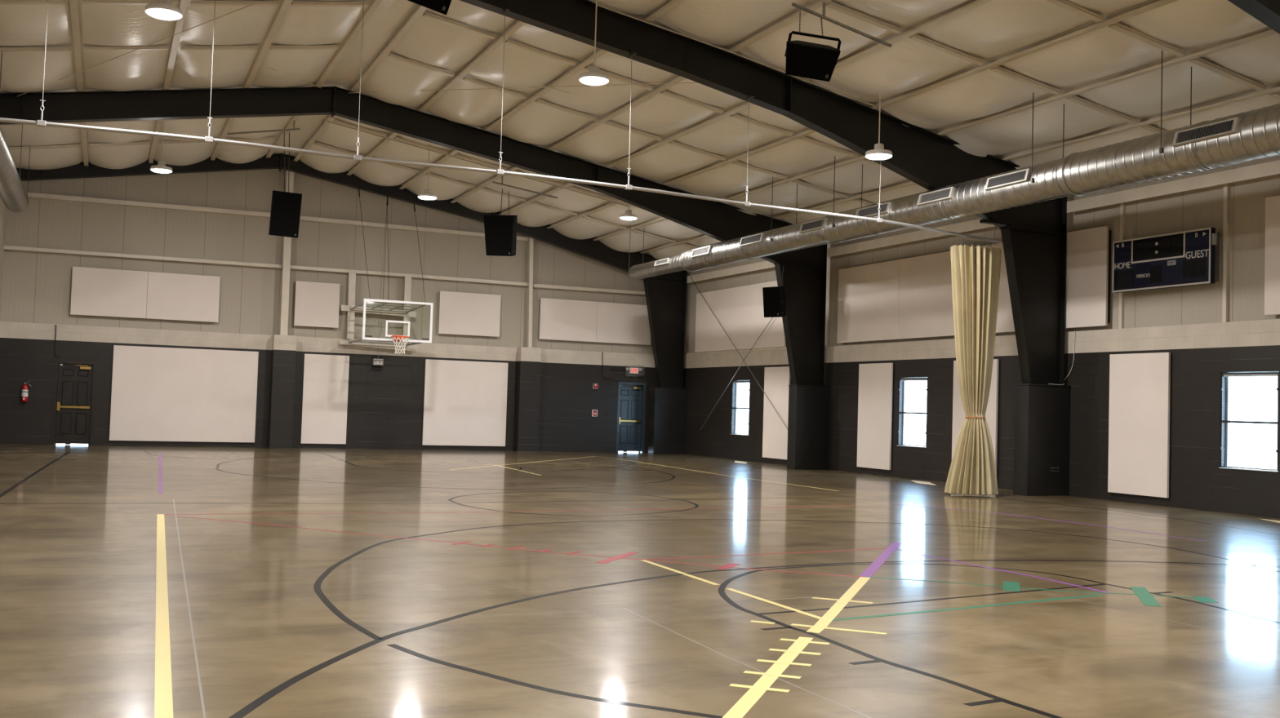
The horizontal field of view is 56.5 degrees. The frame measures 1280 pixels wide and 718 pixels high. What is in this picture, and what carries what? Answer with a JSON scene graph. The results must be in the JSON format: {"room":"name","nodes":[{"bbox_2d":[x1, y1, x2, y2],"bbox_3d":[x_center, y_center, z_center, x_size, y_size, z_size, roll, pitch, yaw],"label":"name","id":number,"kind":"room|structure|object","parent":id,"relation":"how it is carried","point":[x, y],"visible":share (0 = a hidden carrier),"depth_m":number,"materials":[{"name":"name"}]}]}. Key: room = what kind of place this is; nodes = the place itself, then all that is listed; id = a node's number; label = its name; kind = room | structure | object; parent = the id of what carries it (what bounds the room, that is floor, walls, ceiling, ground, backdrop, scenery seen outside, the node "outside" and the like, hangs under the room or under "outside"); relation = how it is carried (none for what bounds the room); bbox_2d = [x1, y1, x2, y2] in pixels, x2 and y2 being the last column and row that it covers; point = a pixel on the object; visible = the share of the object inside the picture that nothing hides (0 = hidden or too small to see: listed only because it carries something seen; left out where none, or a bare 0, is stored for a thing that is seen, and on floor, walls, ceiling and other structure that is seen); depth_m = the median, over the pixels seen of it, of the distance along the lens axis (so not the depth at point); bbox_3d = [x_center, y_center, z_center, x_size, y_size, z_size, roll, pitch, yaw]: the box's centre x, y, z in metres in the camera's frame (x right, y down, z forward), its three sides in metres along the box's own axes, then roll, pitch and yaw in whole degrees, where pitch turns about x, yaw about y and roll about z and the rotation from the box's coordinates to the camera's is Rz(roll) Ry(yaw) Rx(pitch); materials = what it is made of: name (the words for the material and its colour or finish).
{"room":"sports hall","nodes":[
{"label":"sports hall","id":0,"kind":"room"},
{"bbox_2d":[0,196,6,321],"bbox_3d":[-8.291,-1.940,12.507,0.200,7.175,37.914,3,-3,-24],"label":"wall","id":1,"kind":"structure","parent":0,"point":[2,207],"depth_m":29.22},
{"bbox_2d":[0,168,657,453],"bbox_3d":[-7.295,-1.584,33.428,19.182,8.220,0.580,3,-3,-24],"label":"wall","id":2,"kind":"structure","parent":0,"point":[216,224],"depth_m":32.62,"materials":[{"name":"beige paint"}]},
{"bbox_2d":[21,381,31,401],"bbox_3d":[-15.339,0.804,29.714,0.230,0.524,0.164,1,-3,28],"label":"fire extinguisher","id":3,"kind":"object","parent":2,"relation":"attached to","point":[24,390],"visible":1,"depth_m":29.66,"materials":[{"name":"red metal"}]},
{"bbox_2d":[54,324,61,356],"bbox_3d":[-14.721,-0.463,30.127,0.161,0.802,0.024,3,-3,-24],"label":"conduit","id":4,"kind":"object","parent":2,"relation":"attached to","point":[55,325],"visible":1,"depth_m":30.10,"materials":[{"name":"black metal"}]},
{"bbox_2d":[51,360,96,445],"bbox_3d":[-14.414,1.122,30.328,0.940,2.130,0.249,3,-3,-24],"label":"door","id":5,"kind":"structure","parent":2,"relation":"in","point":[73,421],"depth_m":30.31,"materials":[{"name":"grey paint"}]},
{"bbox_2d":[70,266,147,318],"bbox_3d":[-13.667,-1.702,30.677,1.777,1.225,0.165,3,-3,-24],"label":"acoustic panel","id":6,"kind":"object","parent":2,"relation":"attached to","point":[102,292],"visible":1,"depth_m":30.60,"materials":[{"name":"white fabric"}]},
{"bbox_2d":[146,271,220,322],"bbox_3d":[-12.042,-1.623,31.407,1.777,1.225,0.165,3,-3,-24],"label":"acoustic panel","id":7,"kind":"object","parent":2,"relation":"attached to","point":[170,296],"visible":1,"depth_m":31.33,"materials":[{"name":"white fabric"}]},
{"bbox_2d":[109,345,258,443],"bbox_3d":[-11.953,0.947,31.323,3.575,2.450,0.065,3,-3,-24],"label":"acoustic panel","id":8,"kind":"object","parent":2,"relation":"attached to","point":[158,394],"visible":1,"depth_m":31.27,"materials":[{"name":"white fabric"}]},
{"bbox_2d":[293,280,340,328],"bbox_3d":[-8.908,-1.495,32.816,1.190,1.225,0.165,3,-3,-24],"label":"acoustic panel","id":9,"kind":"object","parent":2,"relation":"attached to","point":[317,304],"visible":1,"depth_m":32.74,"materials":[{"name":"white fabric"}]},
{"bbox_2d":[300,354,349,444],"bbox_3d":[-8.672,1.109,32.797,1.215,2.455,0.065,3,-3,-24],"label":"acoustic panel","id":10,"kind":"object","parent":2,"relation":"attached to","point":[326,377],"visible":1,"depth_m":32.76,"materials":[{"name":"white fabric"}]},
{"bbox_2d":[372,206,386,370],"bbox_3d":[-7.192,-2.119,33.248,0.280,4.848,0.619,3,-3,-24],"label":"winch","id":11,"kind":"object","parent":2,"relation":"attached to","point":[377,361],"visible":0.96,"depth_m":33.28,"materials":[{"name":"grey metal"}]},
{"bbox_2d":[339,186,433,354],"bbox_3d":[-6.668,-2.425,32.063,2.125,4.646,2.944,3,-3,-24],"label":"basketball hoop","id":12,"kind":"object","parent":2,"relation":"attached to","point":[398,340],"visible":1,"depth_m":32.14,"materials":[{"name":"white metal"}]},
{"bbox_2d":[422,359,508,446],"bbox_3d":[-5.039,1.284,34.431,2.460,2.450,0.065,3,-3,-24],"label":"acoustic panel","id":13,"kind":"object","parent":2,"relation":"attached to","point":[465,402],"visible":1,"depth_m":34.39,"materials":[{"name":"white fabric"}]},
{"bbox_2d":[438,291,501,337],"bbox_3d":[-4.958,-1.300,34.591,1.820,1.230,0.165,3,-3,-24],"label":"acoustic panel","id":14,"kind":"object","parent":2,"relation":"attached to","point":[462,313],"visible":1,"depth_m":34.51,"materials":[{"name":"white fabric"}]},
{"bbox_2d":[538,297,597,342],"bbox_3d":[-2.176,-1.165,35.841,1.815,1.230,0.165,3,-3,-24],"label":"acoustic panel","id":15,"kind":"object","parent":2,"relation":"attached to","point":[568,320],"visible":1,"depth_m":35.76,"materials":[{"name":"white fabric"}]},
{"bbox_2d":[591,409,597,417],"bbox_3d":[-1.368,1.643,36.070,0.160,0.210,0.075,3,-3,-24],"label":"station","id":16,"kind":"object","parent":2,"relation":"attached to","point":[594,412],"visible":1,"depth_m":36.06,"materials":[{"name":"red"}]},
{"bbox_2d":[592,383,598,389],"bbox_3d":[-1.336,0.826,36.099,0.180,0.170,0.088,3,-3,-24],"label":"fire alarm strobe","id":17,"kind":"object","parent":2,"relation":"attached to","point":[595,386],"visible":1,"depth_m":36.09,"materials":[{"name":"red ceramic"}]},
{"bbox_2d":[602,352,620,382],"bbox_3d":[-0.880,0.250,36.346,0.624,0.886,0.024,3,-3,-24],"label":"conduit","id":18,"kind":"object","parent":2,"relation":"attached to","point":[602,353],"visible":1,"depth_m":36.24,"materials":[{"name":"black metal"}]},
{"bbox_2d":[610,368,625,370],"bbox_3d":[-0.673,0.329,36.432,0.467,0.059,0.040,3,-3,-24],"label":"conduit","id":19,"kind":"object","parent":2,"relation":"attached to","point":[611,369],"visible":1,"depth_m":36.42,"materials":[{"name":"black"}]},
{"bbox_2d":[595,302,650,345],"bbox_3d":[-0.515,-1.084,36.588,1.819,1.230,0.165,3,-3,-24],"label":"acoustic panel","id":20,"kind":"object","parent":2,"relation":"attached to","point":[616,323],"visible":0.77,"depth_m":36.49,"materials":[{"name":"white fabric"}]},
{"bbox_2d":[616,382,646,453],"bbox_3d":[-0.311,1.800,36.687,0.940,2.150,0.212,3,-3,-24],"label":"door","id":21,"kind":"structure","parent":2,"relation":"in","point":[631,404],"depth_m":36.74,"materials":[{"name":"blue paint"}]},
{"bbox_2d":[623,365,644,377],"bbox_3d":[-0.177,0.397,36.601,0.626,0.383,0.150,3,-3,-24],"label":"exit sign","id":22,"kind":"object","parent":2,"relation":"attached to","point":[631,370],"visible":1,"depth_m":36.56,"materials":[{"name":"white plastic"}]},
{"bbox_2d":[0,444,1279,717],"bbox_3d":[0.246,2.113,16.246,19.182,0.102,37.914,3,-3,-24],"label":"floor","id":23,"kind":"structure","parent":0,"point":[136,581],"depth_m":8.98,"materials":[{"name":"concrete"}]},
{"bbox_2d":[16,153,686,388],"bbox_3d":[-7.169,-1.436,33.015,18.677,7.898,0.260,3,-3,-24],"label":"frame","id":24,"kind":"object","parent":23,"relation":"on","point":[665,294],"visible":0.62,"depth_m":35.16,"materials":[{"name":"black paint"}]},
{"bbox_2d":[0,85,826,386],"bbox_3d":[-3.867,-1.588,25.686,18.682,7.808,0.381,3,-3,-25],"label":"frame","id":25,"kind":"object","parent":23,"relation":"on","point":[804,277],"visible":0.87,"depth_m":25.87,"materials":[{"name":"black paint"}]},
{"bbox_2d":[762,266,786,317],"bbox_3d":[3.364,-1.640,28.878,0.490,1.293,0.735,0,-3,38],"label":"loudspeaker","id":26,"kind":"object","parent":25,"relation":"attached to","point":[774,298],"visible":1,"depth_m":28.61,"materials":[{"name":"black plastic"}]},
{"bbox_2d":[762,287,780,316],"bbox_3d":[3.163,-1.366,28.623,0.454,0.691,0.113,0,-3,38],"label":"grille","id":27,"kind":"object","parent":26,"relation":"attached to","point":[771,295],"depth_m":28.61,"materials":[{"name":"black"}]},
{"bbox_2d":[786,385,829,469],"bbox_3d":[4.144,1.685,29.401,0.938,2.060,0.386,3,-3,-24],"label":"pad","id":28,"kind":"object","parent":25,"relation":"attached to","point":[808,405],"visible":1,"depth_m":29.22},
{"bbox_2d":[648,387,687,454],"bbox_3d":[0.845,1.895,36.538,1.088,2.018,0.416,3,-3,-24],"label":"pad","id":29,"kind":"object","parent":23,"relation":"on","point":[668,406],"visible":1,"depth_m":36.35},
{"bbox_2d":[459,0,1066,385],"bbox_3d":[-0.443,-1.791,18.097,18.692,7.808,0.561,3,-3,-26],"label":"frame","id":30,"kind":"object","parent":23,"relation":"on","point":[1034,246],"visible":0.9,"depth_m":20.41,"materials":[{"name":"black paint"}]},
{"bbox_2d":[0,0,1013,243],"bbox_3d":[-0.890,-3.776,17.768,17.412,2.554,0.539,3,-3,-26],"label":"track","id":31,"kind":"object","parent":30,"relation":"hanging from","point":[41,122],"visible":1,"depth_m":17.00,"materials":[{"name":"silver metal"}]},
{"bbox_2d":[944,237,1001,496],"bbox_3d":[5.978,0.138,21.330,1.007,4.562,0.810,2,-2,-9],"label":"curtain","id":32,"kind":"object","parent":31,"relation":"hanging from","point":[975,271],"visible":1,"depth_m":21.16,"materials":[{"name":"beige fabric"}]},
{"bbox_2d":[1013,383,1071,496],"bbox_3d":[7.432,1.496,22.020,1.008,2.040,0.390,3,-3,-24],"label":"pad","id":33,"kind":"object","parent":30,"relation":"attached to","point":[1042,428],"visible":1,"depth_m":21.84,"materials":[{"name":"grey"}]},
{"bbox_2d":[1048,330,1075,385],"bbox_3d":[7.791,-0.024,22.045,0.454,1.012,0.269,3,-3,-24],"label":"loose wire","id":34,"kind":"object","parent":30,"relation":"attached to","point":[1074,331],"visible":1,"depth_m":22.04,"materials":[{"name":"white"}]},
{"bbox_2d":[1227,0,1279,34],"bbox_3d":[2.690,-1.978,11.138,18.681,7.808,0.350,3,-3,-25],"label":"frame","id":35,"kind":"object","parent":23,"relation":"on","point":[1267,11],"visible":1,"depth_m":13.14,"materials":[{"name":"black paint"}]},
{"bbox_2d":[0,0,1279,259],"bbox_3d":[0.439,-4.892,16.576,19.582,2.428,38.214,3,-3,-24],"label":"ceiling","id":36,"kind":"structure","parent":0,"point":[966,73],"depth_m":20.61,"materials":[{"name":"fabric"}]},
{"bbox_2d":[0,51,30,212],"bbox_3d":[-7.260,-4.546,11.690,0.538,1.445,35.010,3,-3,-24],"label":"spiral duct","id":37,"kind":"object","parent":36,"relation":"hanging from","point":[13,194],"visible":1,"depth_m":24.32,"materials":[{"name":"grey metal"}]},
{"bbox_2d":[150,120,172,173],"bbox_3d":[-10.101,-4.577,25.195,0.428,1.262,0.428,3,-3,-24],"label":"light","id":38,"kind":"object","parent":36,"relation":"hanging from","point":[161,167],"visible":0.85,"depth_m":25.10,"materials":[{"name":"beige paint"}]},
{"bbox_2d":[145,0,182,20],"bbox_3d":[-5.896,-4.841,14.809,0.428,1.182,0.428,3,-3,-24],"label":"light","id":39,"kind":"object","parent":36,"relation":"hanging from","point":[162,9],"visible":1,"depth_m":14.68,"materials":[{"name":"beige paint"}]},
{"bbox_2d":[227,120,300,134],"bbox_3d":[-8.615,-5.304,27.288,1.584,0.451,0.035,2,-2,-14],"label":"channel","id":40,"kind":"object","parent":36,"relation":"hanging from","point":[293,128],"visible":1,"depth_m":27.29,"materials":[{"name":"metal"}]},
{"bbox_2d":[268,131,302,238],"bbox_3d":[-8.517,-4.197,28.631,0.711,2.574,0.690,3,-3,-24],"label":"loudspeaker","id":41,"kind":"object","parent":36,"relation":"hanging from","point":[286,206],"visible":0.97,"depth_m":28.37,"materials":[{"name":"black plastic"}]},
{"bbox_2d":[269,191,301,237],"bbox_3d":[-8.446,-3.451,28.376,0.681,1.044,0.159,3,-2,-20],"label":"grille","id":42,"kind":"object","parent":41,"relation":"attached to","point":[286,206],"depth_m":28.37,"materials":[{"name":"black"}]},
{"bbox_2d":[417,144,436,199],"bbox_3d":[-4.896,-4.373,27.535,0.428,1.360,0.428,3,-3,-24],"label":"light","id":43,"kind":"object","parent":36,"relation":"hanging from","point":[426,195],"visible":0.87,"depth_m":27.44,"materials":[{"name":"beige paint"}]},
{"bbox_2d":[408,0,451,14],"bbox_3d":[-2.722,-5.047,14.921,0.773,1.412,0.592,3,-3,-34],"label":"loudspeaker","id":44,"kind":"object","parent":36,"relation":"hanging from","point":[442,6],"visible":1,"depth_m":14.85,"materials":[{"name":"black plastic"}]},
{"bbox_2d":[322,119,628,206],"bbox_3d":[-3.690,-4.572,28.084,7.510,1.232,0.028,3,-3,-24],"label":"conduit","id":45,"kind":"object","parent":36,"relation":"attached to","point":[322,119],"visible":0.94,"depth_m":27.84,"materials":[{"name":"beige metal"}]},
{"bbox_2d":[483,188,517,256],"bbox_3d":[-3.515,-3.543,30.861,0.854,1.815,0.780,1,-2,17],"label":"loudspeaker","id":46,"kind":"object","parent":36,"relation":"hanging from","point":[500,230],"visible":0.98,"depth_m":30.57,"materials":[{"name":"black plastic"}]},
{"bbox_2d":[483,215,513,255],"bbox_3d":[-3.615,-3.170,30.565,0.823,1.020,0.191,1,-2,17],"label":"grille","id":47,"kind":"object","parent":46,"relation":"attached to","point":[499,229],"depth_m":30.56,"materials":[{"name":"black"}]},
{"bbox_2d":[492,176,557,198],"bbox_3d":[-2.873,-4.315,29.834,1.670,0.450,0.035,2,-2,-17],"label":"channel","id":48,"kind":"object","parent":36,"relation":"hanging from","point":[501,183],"visible":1,"depth_m":29.79,"materials":[{"name":"metal"}]},
{"bbox_2d":[579,0,608,85],"bbox_3d":[-0.641,-4.689,17.173,0.428,1.432,0.428,3,-3,-24],"label":"light","id":49,"kind":"object","parent":36,"relation":"hanging from","point":[593,77],"visible":1,"depth_m":17.07,"materials":[{"name":"beige paint"}]},
{"bbox_2d":[619,203,636,220],"bbox_3d":[-0.280,-3.739,29.599,0.428,0.543,0.428,3,-3,-24],"label":"light","id":50,"kind":"object","parent":36,"relation":"hanging from","point":[628,215],"visible":0.86,"depth_m":29.47,"materials":[{"name":"beige paint"}]},
{"bbox_2d":[597,4,879,107],"bbox_3d":[1.647,-4.709,18.643,5.064,0.887,0.028,3,-3,-24],"label":"conduit","id":51,"kind":"object","parent":36,"relation":"attached to","point":[598,5],"visible":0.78,"depth_m":18.53,"materials":[{"name":"beige"}]},
{"bbox_2d":[784,8,841,81],"bbox_3d":[2.366,-4.281,16.291,0.762,1.022,0.559,2,-2,4],"label":"loudspeaker","id":52,"kind":"object","parent":36,"relation":"hanging from","point":[806,60],"visible":1,"depth_m":16.09,"materials":[{"name":"black plastic"}]},
{"bbox_2d":[786,43,839,80],"bbox_3d":[2.332,-4.013,16.090,0.697,0.464,0.177,2,-2,4],"label":"grille","id":53,"kind":"object","parent":52,"relation":"attached to","point":[818,62],"depth_m":16.08,"materials":[{"name":"black"}]},
{"bbox_2d":[791,2,892,47],"bbox_3d":[2.826,-4.697,16.572,1.733,0.415,0.035,3,-3,-28],"label":"channel","id":54,"kind":"object","parent":36,"relation":"hanging from","point":[823,15],"visible":1,"depth_m":16.51,"materials":[{"name":"metal"}]},
{"bbox_2d":[865,93,892,159],"bbox_3d":[3.858,-3.806,19.177,0.428,1.163,0.428,3,-3,-24],"label":"light","id":55,"kind":"object","parent":36,"relation":"hanging from","point":[878,153],"visible":0.87,"depth_m":19.08,"materials":[{"name":"beige paint"}]},
{"bbox_2d":[628,50,1279,279],"bbox_3d":[6.816,-3.295,17.342,0.757,1.680,33.812,3,-3,-24],"label":"spiral duct","id":56,"kind":"object","parent":36,"relation":"hanging from","point":[1254,135],"visible":0.99,"depth_m":18.36,"materials":[{"name":"silver metal"}]},
{"bbox_2d":[653,257,670,266],"bbox_3d":[0.574,-2.491,30.679,0.096,0.151,0.822,3,-3,-24],"label":"grille","id":57,"kind":"object","parent":56,"relation":"attached to","point":[665,262],"depth_m":30.60,"materials":[{"name":"silver metal"}]},
{"bbox_2d":[690,245,711,257],"bbox_3d":[1.471,-2.570,28.529,0.113,0.209,0.923,3,-3,-24],"label":"grille","id":58,"kind":"object","parent":56,"relation":"attached to","point":[705,251],"depth_m":28.45,"materials":[{"name":"silver metal"}]},
{"bbox_2d":[738,232,764,247],"bbox_3d":[2.471,-2.630,26.308,0.113,0.209,0.964,3,-3,-24],"label":"grille","id":59,"kind":"object","parent":56,"relation":"attached to","point":[757,240],"depth_m":26.22,"materials":[{"name":"silver metal"}]},
{"bbox_2d":[799,217,827,233],"bbox_3d":[3.503,-2.691,24.020,0.113,0.209,0.934,3,-3,-24],"label":"grille","id":60,"kind":"object","parent":56,"relation":"attached to","point":[820,225],"depth_m":23.95,"materials":[{"name":"silver metal"}]},
{"bbox_2d":[854,201,892,220],"bbox_3d":[4.331,-2.748,22.136,0.113,0.209,1.031,3,-3,-24],"label":"grille","id":61,"kind":"object","parent":56,"relation":"attached to","point":[871,211],"depth_m":22.02,"materials":[{"name":"silver metal"}]},
{"bbox_2d":[916,186,955,206],"bbox_3d":[5.086,-2.793,20.462,0.113,0.209,0.908,3,-3,-24],"label":"grille","id":62,"kind":"object","parent":56,"relation":"attached to","point":[944,196],"depth_m":20.40,"materials":[{"name":"silver metal"}]},
{"bbox_2d":[984,168,1031,191],"bbox_3d":[5.819,-2.836,18.835,0.113,0.209,0.952,3,-3,-24],"label":"grille","id":63,"kind":"object","parent":56,"relation":"attached to","point":[1020,178],"depth_m":18.78,"materials":[{"name":"silver metal"}]},
{"bbox_2d":[1172,116,1240,147],"bbox_3d":[7.329,-2.936,15.427,0.113,0.209,0.961,3,-3,-24],"label":"grille","id":64,"kind":"object","parent":56,"relation":"attached to","point":[1197,135],"depth_m":15.38,"materials":[{"name":"silver metal"}]},
{"bbox_2d":[683,155,1279,519],"bbox_3d":[8.931,-0.735,20.236,0.340,6.441,37.914,3,-3,-24],"label":"wall","id":65,"kind":"structure","parent":0,"point":[1208,331],"depth_m":21.50,"materials":[{"name":"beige paint"}]},
{"bbox_2d":[699,317,773,431],"bbox_3d":[2.805,0.263,33.293,0.019,3.640,4.722,3,-3,-24],"label":"rod","id":66,"kind":"object","parent":65,"relation":"attached to","point":[772,317],"visible":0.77,"depth_m":33.46,"materials":[{"name":"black metal"}]},
{"bbox_2d":[688,272,787,429],"bbox_3d":[2.674,-0.380,33.656,0.019,4.740,6.199,3,-3,-24],"label":"rod","id":67,"kind":"object","parent":65,"relation":"attached to","point":[688,273],"visible":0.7,"depth_m":33.33,"materials":[{"name":"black metal"}]},
{"bbox_2d":[694,280,786,352],"bbox_3d":[2.838,-1.155,33.804,0.168,1.790,5.230,3,-3,-24],"label":"acoustic panel","id":68,"kind":"object","parent":65,"relation":"attached to","point":[739,310],"visible":0.72,"depth_m":33.83,"materials":[{"name":"white fabric"}]},
{"bbox_2d":[730,380,750,435],"bbox_3d":[2.900,1.371,33.561,0.210,1.545,1.020,3,-3,-24],"label":"window","id":69,"kind":"structure","parent":65,"relation":"in","point":[735,394],"depth_m":33.81,"materials":[{"name":"grey"}]},
{"bbox_2d":[762,366,791,459],"bbox_3d":[3.631,1.427,31.637,0.068,2.435,1.285,3,-3,-24],"label":"acoustic panel","id":70,"kind":"object","parent":65,"relation":"attached to","point":[776,380],"visible":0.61,"depth_m":31.60,"materials":[{"name":"white fabric"}]},
{"bbox_2d":[836,259,899,343],"bbox_3d":[5.422,-1.319,28.072,0.168,1.810,2.450,3,-3,-24],"label":"acoustic panel","id":71,"kind":"object","parent":65,"relation":"attached to","point":[868,304],"visible":0.98,"depth_m":27.97,"materials":[{"name":"white fabric"}]},
{"bbox_2d":[856,363,893,470],"bbox_3d":[5.448,1.319,27.606,0.068,2.435,1.280,3,-3,-24],"label":"acoustic panel","id":72,"kind":"object","parent":65,"relation":"attached to","point":[875,380],"visible":1,"depth_m":27.53,"materials":[{"name":"white fabric"}]},
{"bbox_2d":[897,377,927,448],"bbox_3d":[6.114,1.179,26.429,0.210,1.545,1.030,3,-3,-24],"label":"window","id":73,"kind":"structure","parent":65,"relation":"in","point":[904,413],"depth_m":26.61,"materials":[{"name":"grey"}]},
{"bbox_2d":[897,242,1014,339],"bbox_3d":[6.707,-1.395,25.221,0.168,1.810,3.794,3,-3,-24],"label":"acoustic panel","id":74,"kind":"object","parent":65,"relation":"attached to","point":[926,310],"visible":0.46,"depth_m":25.85,"materials":[{"name":"white fabric"}]},
{"bbox_2d":[951,359,999,473],"bbox_3d":[6.875,1.236,24.439,0.068,2.440,1.340,3,-3,-24],"label":"acoustic panel","id":75,"kind":"object","parent":65,"relation":"attached to","point":[958,414],"visible":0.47,"depth_m":24.01,"materials":[{"name":"white fabric"}]},
{"bbox_2d":[1065,226,1111,328],"bbox_3d":[8.178,-1.478,21.958,0.168,1.800,1.265,3,-3,-24],"label":"acoustic panel","id":76,"kind":"object","parent":65,"relation":"attached to","point":[1088,251],"visible":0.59,"depth_m":21.73,"materials":[{"name":"white fabric"}]},
{"bbox_2d":[1107,352,1170,497],"bbox_3d":[8.619,1.125,20.571,0.068,2.445,1.290,3,-3,-24],"label":"acoustic panel","id":77,"kind":"object","parent":65,"relation":"attached to","point":[1140,384],"visible":1,"depth_m":20.51,"materials":[{"name":"white fabric"}]},
{"bbox_2d":[1111,226,1219,293],"bbox_3d":[8.915,-1.644,20.161,0.310,0.904,2.074,3,-3,-24],"label":"scoreboard","id":78,"kind":"object","parent":65,"relation":"attached to","point":[1188,258],"visible":1,"depth_m":19.97,"materials":[{"name":"blue paint"}]},
{"bbox_2d":[1218,371,1279,472],"bbox_3d":[9.608,0.971,18.678,0.210,1.545,1.040,3,-3,-24],"label":"window","id":79,"kind":"structure","parent":65,"relation":"in","point":[1228,375],"depth_m":18.78,"materials":[{"name":"grey"}]},
{"bbox_2d":[1264,195,1279,315],"bbox_3d":[10.159,-1.611,17.564,0.168,1.830,1.990,3,-3,-24],"label":"acoustic panel","id":80,"kind":"object","parent":65,"relation":"attached to","point":[1272,254],"visible":1,"depth_m":18.31,"materials":[{"name":"white fabric"}]},
{"label":"outside","id":81,"kind":"structure","parent":0,"visible":0},
{"bbox_2d":[56,426,1277,469],"bbox_3d":[5.404,2.758,24.306,150.000,0.180,160.000,3,-3,-24],"label":"ground","id":82,"kind":"structure","parent":81,"point":[1264,455],"depth_m":66.27,"materials":[{"name":"white"}]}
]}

